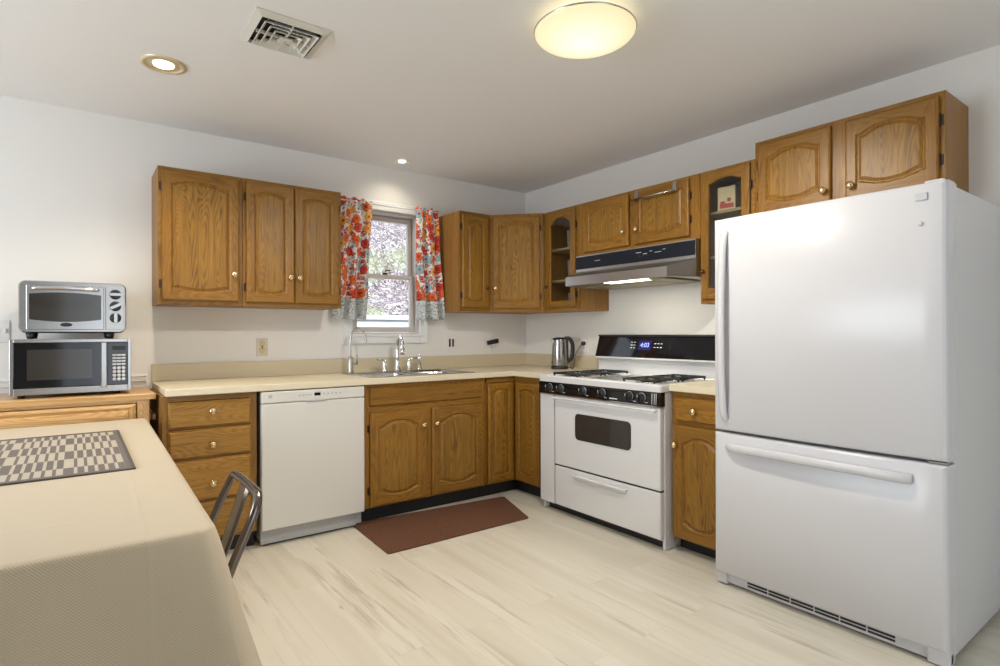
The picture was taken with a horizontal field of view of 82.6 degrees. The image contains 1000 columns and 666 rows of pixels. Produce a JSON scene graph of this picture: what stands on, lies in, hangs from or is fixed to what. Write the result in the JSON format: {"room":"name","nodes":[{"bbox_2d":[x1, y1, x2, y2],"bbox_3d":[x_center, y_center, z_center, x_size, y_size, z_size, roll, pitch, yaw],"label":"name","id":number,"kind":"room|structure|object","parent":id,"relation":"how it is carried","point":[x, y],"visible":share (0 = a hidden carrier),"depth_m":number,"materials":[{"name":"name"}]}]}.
{"room":"kitchen","nodes":[
{"label":"kitchen","id":0,"kind":"room"},
{"bbox_2d":[0,95,525,422],"bbox_3d":[-2.053,-0.023,3.492,5.600,2.450,0.140,0,0,-37],"label":"wall","id":1,"kind":"structure","parent":0,"point":[76,185],"depth_m":3.37,"materials":[{"name":"white paint"}]},
{"bbox_2d":[0,320,9,341],"bbox_3d":[-2.612,-0.008,2.977,0.072,0.116,0.016,0,0,-37],"label":"light switch","id":2,"kind":"object","parent":1,"relation":"attached to","point":[4,324],"visible":0.86,"depth_m":2.99,"materials":[{"name":"white plastic"}]},
{"bbox_2d":[0,374,146,387],"bbox_3d":[-3.168,0.267,2.559,2.695,0.047,0.020,0,0,-37],"label":"trim","id":3,"kind":"structure","parent":1,"relation":"attached to","point":[4,383],"depth_m":3.32,"materials":[{"name":"white paint"}]},
{"bbox_2d":[152,165,241,307],"bbox_3d":[-1.791,-0.544,3.373,0.435,0.766,0.364,0,0,-37],"label":"upper cabinet","id":4,"kind":"object","parent":1,"relation":"attached to","point":[197,215],"visible":1,"depth_m":3.25,"materials":[{"name":"brown wood"}]},
{"bbox_2d":[256,338,267,355],"bbox_3d":[-1.570,0.093,3.757,0.072,0.116,0.010,0,0,-37],"label":"wall outlet","id":5,"kind":"object","parent":1,"relation":"attached to","point":[261,343],"visible":1,"depth_m":3.75,"materials":[{"name":"beige plastic"}]},
{"bbox_2d":[260,341,264,352],"bbox_3d":[-1.569,0.093,3.755,0.034,0.074,0.004,0,0,-37],"label":"receptacle","id":6,"kind":"object","parent":5,"relation":"attached to","point":[262,343],"depth_m":3.76,"materials":[{"name":"beige plastic"}]},
{"bbox_2d":[233,178,340,309],"bbox_3d":[-1.372,-0.545,3.686,0.607,0.766,0.364,0,0,-37],"label":"upper cabinet","id":7,"kind":"object","parent":1,"relation":"attached to","point":[291,234],"visible":0.99,"depth_m":3.55,"materials":[{"name":"brown wood"}]},
{"bbox_2d":[152,353,598,381],"bbox_3d":[-0.642,0.233,3.875,2.878,0.102,0.928,0,0,-37],"label":"backsplash","id":8,"kind":"structure","parent":1,"relation":"attached to","point":[213,370],"depth_m":4.02,"materials":[{"name":"beige laminate"}]},
{"bbox_2d":[343,197,426,343],"bbox_3d":[-0.886,-0.451,4.335,0.680,1.060,0.164,0,0,-37],"label":"window","id":9,"kind":"structure","parent":1,"relation":"in","point":[416,331],"depth_m":4.38,"materials":[{"name":"white paint"}]},
{"bbox_2d":[341,199,438,213],"bbox_3d":[-0.830,-0.941,4.266,0.830,0.040,0.084,0,0,-37],"label":"curtain rod","id":10,"kind":"object","parent":1,"relation":"attached to","point":[341,199],"visible":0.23,"depth_m":4.23,"materials":[{"name":"white paint"}]},
{"bbox_2d":[330,195,371,319],"bbox_3d":[-1.054,-0.534,4.055,0.306,0.878,0.076,0,0,-37],"label":"window curtain","id":11,"kind":"object","parent":10,"relation":"hanging from","point":[356,217],"visible":0.89,"depth_m":4.06,"materials":[{"name":"multicoloured fabric"}]},
{"bbox_2d":[416,206,444,320],"bbox_3d":[-0.546,-0.535,4.433,0.246,0.878,0.078,0,0,-37],"label":"window curtain","id":12,"kind":"object","parent":10,"relation":"hanging from","point":[429,282],"visible":1,"depth_m":4.42,"materials":[{"name":"multicoloured fabric"}]},
{"bbox_2d":[447,336,454,349],"bbox_3d":[-0.394,0.080,4.631,0.072,0.116,0.016,0,0,-37],"label":"light switch","id":13,"kind":"object","parent":1,"relation":"attached to","point":[450,339],"visible":1,"depth_m":4.63,"materials":[{"name":"white paint"}]},
{"bbox_2d":[439,210,489,312],"bbox_3d":[-0.266,-0.548,4.510,0.294,0.766,0.364,0,0,-37],"label":"upper cabinet","id":14,"kind":"object","parent":1,"relation":"attached to","point":[464,236],"visible":0.99,"depth_m":4.39,"materials":[{"name":"brown wood"}]},
{"bbox_2d":[491,337,497,349],"bbox_3d":[-0.044,0.091,4.897,0.072,0.116,0.009,0,0,-37],"label":"wall outlet","id":15,"kind":"object","parent":1,"relation":"attached to","point":[492,338],"visible":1,"depth_m":4.90,"materials":[{"name":"white paint"}]},
{"bbox_2d":[487,339,498,347],"bbox_3d":[-0.060,0.086,4.861,0.113,0.077,0.024,0,0,-37],"label":"plug adapter","id":16,"kind":"object","parent":15,"relation":"attached to","point":[489,342],"visible":1,"depth_m":4.85,"materials":[{"name":"black plastic"}]},
{"bbox_2d":[482,213,570,313],"bbox_3d":[0.161,-0.549,4.676,0.631,0.766,0.609,0,0,-37],"label":"upper cabinet","id":17,"kind":"object","parent":1,"relation":"attached to","point":[517,241],"visible":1,"depth_m":4.44,"materials":[{"name":"brown wood"}]},
{"bbox_2d":[0,0,999,192],"bbox_3d":[-0.071,-1.315,0.831,5.900,0.120,6.800,0,0,-37],"label":"ceiling","id":18,"kind":"structure","parent":0,"point":[459,90],"depth_m":2.72,"materials":[{"name":"white paint"}]},
{"bbox_2d":[139,54,186,74],"bbox_3d":[-1.564,-1.244,2.645,0.192,0.010,0.192,0,0,-37],"label":"recessed light","id":19,"kind":"object","parent":18,"relation":"in","point":[158,63],"visible":1,"depth_m":2.63,"materials":[{"name":"gold metal"}]},
{"bbox_2d":[239,7,331,59],"bbox_3d":[-0.901,-1.231,2.386,0.296,0.040,0.296,0,0,-37],"label":"ceiling vent","id":20,"kind":"object","parent":18,"relation":"in","point":[265,28],"visible":1,"depth_m":2.35,"materials":[{"name":"grey metal"}]},
{"bbox_2d":[394,159,409,163],"bbox_3d":[-0.713,-1.246,4.141,0.120,0.010,0.120,0,0,-37],"label":"recessed light","id":21,"kind":"object","parent":18,"relation":"in","point":[398,161],"visible":1,"depth_m":4.13,"materials":[{"name":"white paint"}]},
{"bbox_2d":[534,1,636,58],"bbox_3d":[0.341,-1.207,2.286,0.410,0.094,0.410,0,0,-37],"label":"ceiling light","id":22,"kind":"object","parent":18,"relation":"attached to","point":[587,29],"visible":1,"depth_m":2.21,"materials":[{"name":"white glass"}]},
{"bbox_2d":[226,489,999,665],"bbox_3d":[-0.064,1.256,0.831,5.900,0.120,6.800,0,0,-37],"label":"floor","id":23,"kind":"structure","parent":0,"point":[553,586],"depth_m":2.46,"materials":[{"name":"beige wood"}]},
{"bbox_2d":[0,386,155,429],"bbox_3d":[-2.524,0.759,2.721,1.479,0.888,0.486,0,0,-37],"label":"sideboard","id":24,"kind":"object","parent":23,"relation":"on","point":[87,407],"visible":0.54,"depth_m":2.79,"materials":[{"name":"brown wood"}]},
{"bbox_2d":[9,339,130,398],"bbox_3d":[-2.213,0.172,2.951,0.481,0.283,0.393,0,0,-37],"label":"microwave oven","id":25,"kind":"object","parent":24,"relation":"on","point":[36,366],"visible":1,"depth_m":2.80,"materials":[{"name":"silver metal"}]},
{"bbox_2d":[18,280,125,338],"bbox_3d":[-2.199,-0.113,2.941,0.432,0.284,0.388,0,0,-37],"label":"toaster oven","id":26,"kind":"object","parent":25,"relation":"on","point":[43,306],"visible":0.98,"depth_m":2.81,"materials":[{"name":"silver metal"}]},
{"bbox_2d":[149,388,256,549],"bbox_3d":[-1.701,0.763,3.251,0.455,0.875,0.662,0,0,-37],"label":"base cabinet","id":27,"kind":"object","parent":23,"relation":"on","point":[212,436],"visible":0.61,"depth_m":3.02,"materials":[{"name":"brown wood"}]},
{"bbox_2d":[209,470,261,578],"bbox_3d":[-0.887,0.806,1.469,0.460,0.796,0.428,0,0,-37],"label":"metal chair","id":28,"kind":"object","parent":23,"relation":"on","point":[246,485],"visible":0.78,"depth_m":1.55,"materials":[{"name":"grey metal"}]},
{"bbox_2d":[253,386,364,545],"bbox_3d":[-1.257,0.764,3.572,0.602,0.869,0.620,0,0,-37],"label":"dishwasher","id":29,"kind":"object","parent":23,"relation":"on","point":[310,442],"visible":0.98,"depth_m":3.31,"materials":[{"name":"white painted metal"},{"name":"grey plastic"},{"name":"black plastic"}]},
{"bbox_2d":[359,378,484,521],"bbox_3d":[-0.642,0.761,4.041,0.918,0.875,0.662,0,0,-37],"label":"base cabinet","id":30,"kind":"object","parent":23,"relation":"on","point":[424,442],"visible":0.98,"depth_m":3.77,"materials":[{"name":"brown wood"}]},
{"bbox_2d":[353,497,527,553],"bbox_3d":[-0.319,1.191,3.647,1.142,0.010,0.580,0,0,-37],"label":"rug","id":31,"kind":"object","parent":23,"relation":"on","point":[392,534],"visible":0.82,"depth_m":3.54,"materials":[{"name":"brown fabric"}]},
{"bbox_2d":[479,376,540,496],"bbox_3d":[0.177,0.758,4.451,0.881,0.875,0.984,0,0,-37],"label":"base cabinet","id":32,"kind":"object","parent":23,"relation":"on","point":[512,403],"visible":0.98,"depth_m":4.14,"materials":[{"name":"brown wood"}]},
{"bbox_2d":[152,353,598,396],"bbox_3d":[-0.623,0.252,3.850,2.878,0.140,0.990,0,0,-37],"label":"countertop","id":33,"kind":"structure","parent":32,"relation":"on","point":[180,379],"depth_m":3.78,"materials":[{"name":"beige laminate"}]},
{"bbox_2d":[347,328,366,372],"bbox_3d":[-1.010,0.121,4.006,0.137,0.315,0.052,0,0,-29],"label":"filter faucet","id":34,"kind":"object","parent":33,"relation":"on","point":[351,362],"visible":1,"depth_m":3.98,"materials":[{"name":"silver metal"}]},
{"bbox_2d":[376,335,416,370],"bbox_3d":[-0.758,0.146,4.199,0.211,0.264,0.261,0,0,15],"label":"faucet","id":35,"kind":"object","parent":33,"relation":"on","point":[399,337],"visible":0.99,"depth_m":4.18,"materials":[{"name":"silver metal"}]},
{"bbox_2d":[341,368,473,377],"bbox_3d":[-0.647,0.368,4.034,0.798,0.179,0.508,0,0,-37],"label":"sink","id":36,"kind":"object","parent":33,"relation":"in","point":[371,374],"visible":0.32,"depth_m":4.07,"materials":[{"name":"silver metal"}]},
{"bbox_2d":[416,354,422,369],"bbox_3d":[-0.612,0.218,4.316,0.050,0.118,0.044,0,0,-37],"label":"sprayer","id":37,"kind":"object","parent":36,"relation":"on","point":[419,357],"visible":1,"depth_m":4.30,"materials":[{"name":"silver metal"}]},
{"bbox_2d":[551,336,574,368],"bbox_3d":[0.482,0.153,4.447,0.168,0.254,0.137,0,0,31],"label":"electric kettle","id":38,"kind":"object","parent":33,"relation":"on","point":[561,359],"visible":1,"depth_m":4.41,"materials":[{"name":"silver metal"}]},
{"bbox_2d":[570,341,585,368],"bbox_3d":[0.613,0.173,4.478,0.139,0.213,0.034,0,0,-32],"label":"power cord","id":39,"kind":"object","parent":33,"relation":"on","point":[582,342],"visible":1,"depth_m":4.48,"materials":[{"name":"black plastic"}]},
{"bbox_2d":[538,335,714,550],"bbox_3d":[0.828,0.603,3.679,0.722,1.182,1.018,0,0,-37],"label":"gas range","id":40,"kind":"object","parent":23,"relation":"on","point":[607,436],"visible":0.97,"depth_m":3.47,"materials":[{"name":"white metal"}]},
{"bbox_2d":[540,369,714,392],"bbox_3d":[0.801,0.292,3.660,0.587,0.064,1.010,0,0,-37],"label":"cooktop","id":41,"kind":"object","parent":40,"relation":"in","point":[642,380],"depth_m":3.53,"materials":[{"name":"white metal"}]},
{"bbox_2d":[670,391,721,558],"bbox_3d":[1.285,0.755,3.149,0.662,0.875,0.373,0,0,-37],"label":"base cabinet","id":42,"kind":"object","parent":23,"relation":"on","point":[693,445],"visible":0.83,"depth_m":3.00,"materials":[{"name":"brown wood"}]},
{"bbox_2d":[669,380,714,394],"bbox_3d":[1.291,0.246,3.156,0.638,0.140,0.378,0,0,-37],"label":"countertop","id":43,"kind":"structure","parent":42,"relation":"on","point":[699,387],"depth_m":3.02,"materials":[{"name":"beige laminate"}]},
{"bbox_2d":[715,178,999,665],"bbox_3d":[1.581,0.320,2.568,0.822,1.742,0.909,0,0,-37],"label":"refrigerator","id":44,"kind":"object","parent":23,"relation":"on","point":[857,337],"visible":1,"depth_m":2.24,"materials":[{"name":"white painted metal"},{"name":"white plastic"},{"name":"black plastic"}]},
{"bbox_3d":[-1.754,0.819,1.648,1.346,0.764,1.976,0,0,-36],"label":"dining table","id":45,"kind":"object","parent":23,"relation":"on","visible":0,"materials":[{"name":"beige fabric tablecloth"}]},
{"bbox_2d":[0,418,261,665],"bbox_3d":[-1.746,0.596,1.603,1.556,0.339,2.132,0,0,-37],"label":"tablecloth","id":46,"kind":"object","parent":45,"relation":"on","point":[128,567],"visible":0.89,"depth_m":1.18,"materials":[{"name":"beige fabric"}]},
{"bbox_2d":[0,430,135,485],"bbox_3d":[-1.752,0.425,1.868,0.878,0.005,0.882,0,0,-37],"label":"woven placemat","id":47,"kind":"object","parent":46,"relation":"on","point":[32,459],"visible":1,"depth_m":1.95,"materials":[{"name":"grey fabric"}]},
{"bbox_2d":[526,45,999,355],"bbox_3d":[2.191,-0.036,2.603,0.140,2.450,6.640,0,0,-37],"label":"wall","id":48,"kind":"structure","parent":0,"point":[973,79],"depth_m":3.68,"materials":[{"name":"white paint"}]},
{"bbox_2d":[544,205,608,311],"bbox_3d":[0.565,-0.550,4.358,0.364,0.766,0.380,0,0,-37],"label":"upper cabinet","id":49,"kind":"object","parent":48,"relation":"attached to","point":[557,222],"visible":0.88,"depth_m":4.35,"materials":[{"name":"brown wood"}]},
{"bbox_2d":[552,279,565,283],"bbox_3d":[0.596,-0.398,4.381,0.264,0.016,0.346,0,0,-37],"label":"shelf","id":50,"kind":"object","parent":49,"relation":"attached to","point":[554,281],"depth_m":4.39,"materials":[{"name":"beige wood"}]},
{"bbox_2d":[552,247,569,254],"bbox_3d":[0.595,-0.637,4.381,0.264,0.016,0.346,0,0,-37],"label":"shelf","id":51,"kind":"object","parent":49,"relation":"attached to","point":[555,251],"depth_m":4.43,"materials":[{"name":"beige wood"}]},
{"bbox_2d":[566,230,569,246],"bbox_3d":[0.546,-0.716,4.371,0.072,0.140,0.072,0,0,-37],"label":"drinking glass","id":52,"kind":"object","parent":49,"relation":"on","point":[567,231],"visible":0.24,"depth_m":4.35,"materials":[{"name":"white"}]},
{"bbox_2d":[567,260,569,275],"bbox_3d":[0.558,-0.481,4.355,0.090,0.150,0.090,0,0,-37],"label":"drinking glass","id":53,"kind":"object","parent":49,"relation":"on","point":[568,261],"visible":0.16,"depth_m":4.33,"materials":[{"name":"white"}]},
{"bbox_2d":[581,338,587,352],"bbox_3d":[0.671,0.099,4.516,0.009,0.116,0.072,0,0,-37],"label":"wall outlet","id":54,"kind":"object","parent":48,"relation":"attached to","point":[584,348],"visible":1,"depth_m":4.51,"materials":[{"name":"white paint"}]},
{"bbox_2d":[579,173,700,255],"bbox_3d":[0.977,-0.743,3.805,0.364,0.383,0.996,0,0,-37],"label":"upper cabinet","id":55,"kind":"object","parent":48,"relation":"attached to","point":[615,222],"visible":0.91,"depth_m":3.65,"materials":[{"name":"brown wood"}]},
{"bbox_2d":[566,238,700,289],"bbox_3d":[0.920,-0.435,3.762,0.506,0.229,0.994,0,0,-37],"label":"range hood","id":56,"kind":"object","parent":55,"relation":"attached to","point":[677,262],"visible":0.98,"depth_m":3.59,"materials":[{"name":"silver metal"}]},
{"bbox_2d":[630,181,675,200],"bbox_3d":[0.954,-0.885,3.549,0.038,0.067,0.330,0,0,-37],"label":"towel bar","id":57,"kind":"object","parent":55,"relation":"attached to","point":[673,189],"visible":1,"depth_m":3.51,"materials":[{"name":"silver metal"}]},
{"bbox_2d":[699,159,754,304],"bbox_3d":[1.376,-0.553,3.271,0.364,0.766,0.334,0,0,-37],"label":"upper cabinet","id":58,"kind":"object","parent":48,"relation":"attached to","point":[742,174],"visible":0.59,"depth_m":3.27,"materials":[{"name":"brown wood"}]},
{"bbox_2d":[710,207,740,218],"bbox_3d":[1.406,-0.695,3.294,0.264,0.016,0.300,0,0,-37],"label":"shelf","id":59,"kind":"object","parent":58,"relation":"attached to","point":[733,212],"depth_m":3.30,"materials":[{"name":"beige wood"}]},
{"bbox_2d":[718,185,739,210],"bbox_3d":[1.317,-0.771,3.278,0.062,0.135,0.104,0,0,-44],"label":"carton","id":60,"kind":"object","parent":58,"relation":"on","point":[729,196],"visible":0.85,"depth_m":3.25,"materials":[{"name":"beige cardboard"}]},
{"bbox_2d":[720,197,733,208],"bbox_3d":[1.296,-0.745,3.256,0.001,0.058,0.082,0,0,-44],"label":"picture","id":61,"kind":"object","parent":60,"relation":"attached to","point":[722,204],"depth_m":3.25},
{"bbox_2d":[755,90,968,212],"bbox_3d":[1.726,-0.815,2.801,0.364,0.412,0.836,0,0,-37],"label":"upper cabinet","id":62,"kind":"object","parent":48,"relation":"attached to","point":[915,141],"visible":0.88,"depth_m":2.60,"materials":[{"name":"brown wood"}]},
{"label":"outside","id":63,"kind":"structure","parent":0,"visible":0},
{"bbox_2d":[367,221,407,315],"bbox_3d":[-2.317,-3.201,12.697,13.000,6.756,9.000,0,0,-37],"label":"hillside","id":64,"kind":"structure","parent":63,"point":[381,303],"depth_m":9.50,"materials":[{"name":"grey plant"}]},
{"bbox_2d":[369,222,407,295],"bbox_3d":[-2.560,-2.408,10.777,7.387,3.767,4.948,0,0,-37],"label":"dry brush","id":65,"kind":"object","parent":64,"relation":"on","point":[370,252],"visible":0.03,"depth_m":9.28,"materials":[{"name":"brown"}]},
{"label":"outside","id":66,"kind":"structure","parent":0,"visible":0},
{"bbox_3d":[1.331,1.843,7.827,13.000,0.100,2.650,0,0,-37],"label":"ground","id":67,"kind":"structure","parent":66,"visible":0},
{"bbox_2d":[357,315,407,326],"bbox_3d":[0.422,0.781,9.041,13.000,2.030,0.520,0,0,-37],"label":"wall","id":68,"kind":"structure","parent":67,"relation":"on","point":[371,320],"depth_m":7.35,"materials":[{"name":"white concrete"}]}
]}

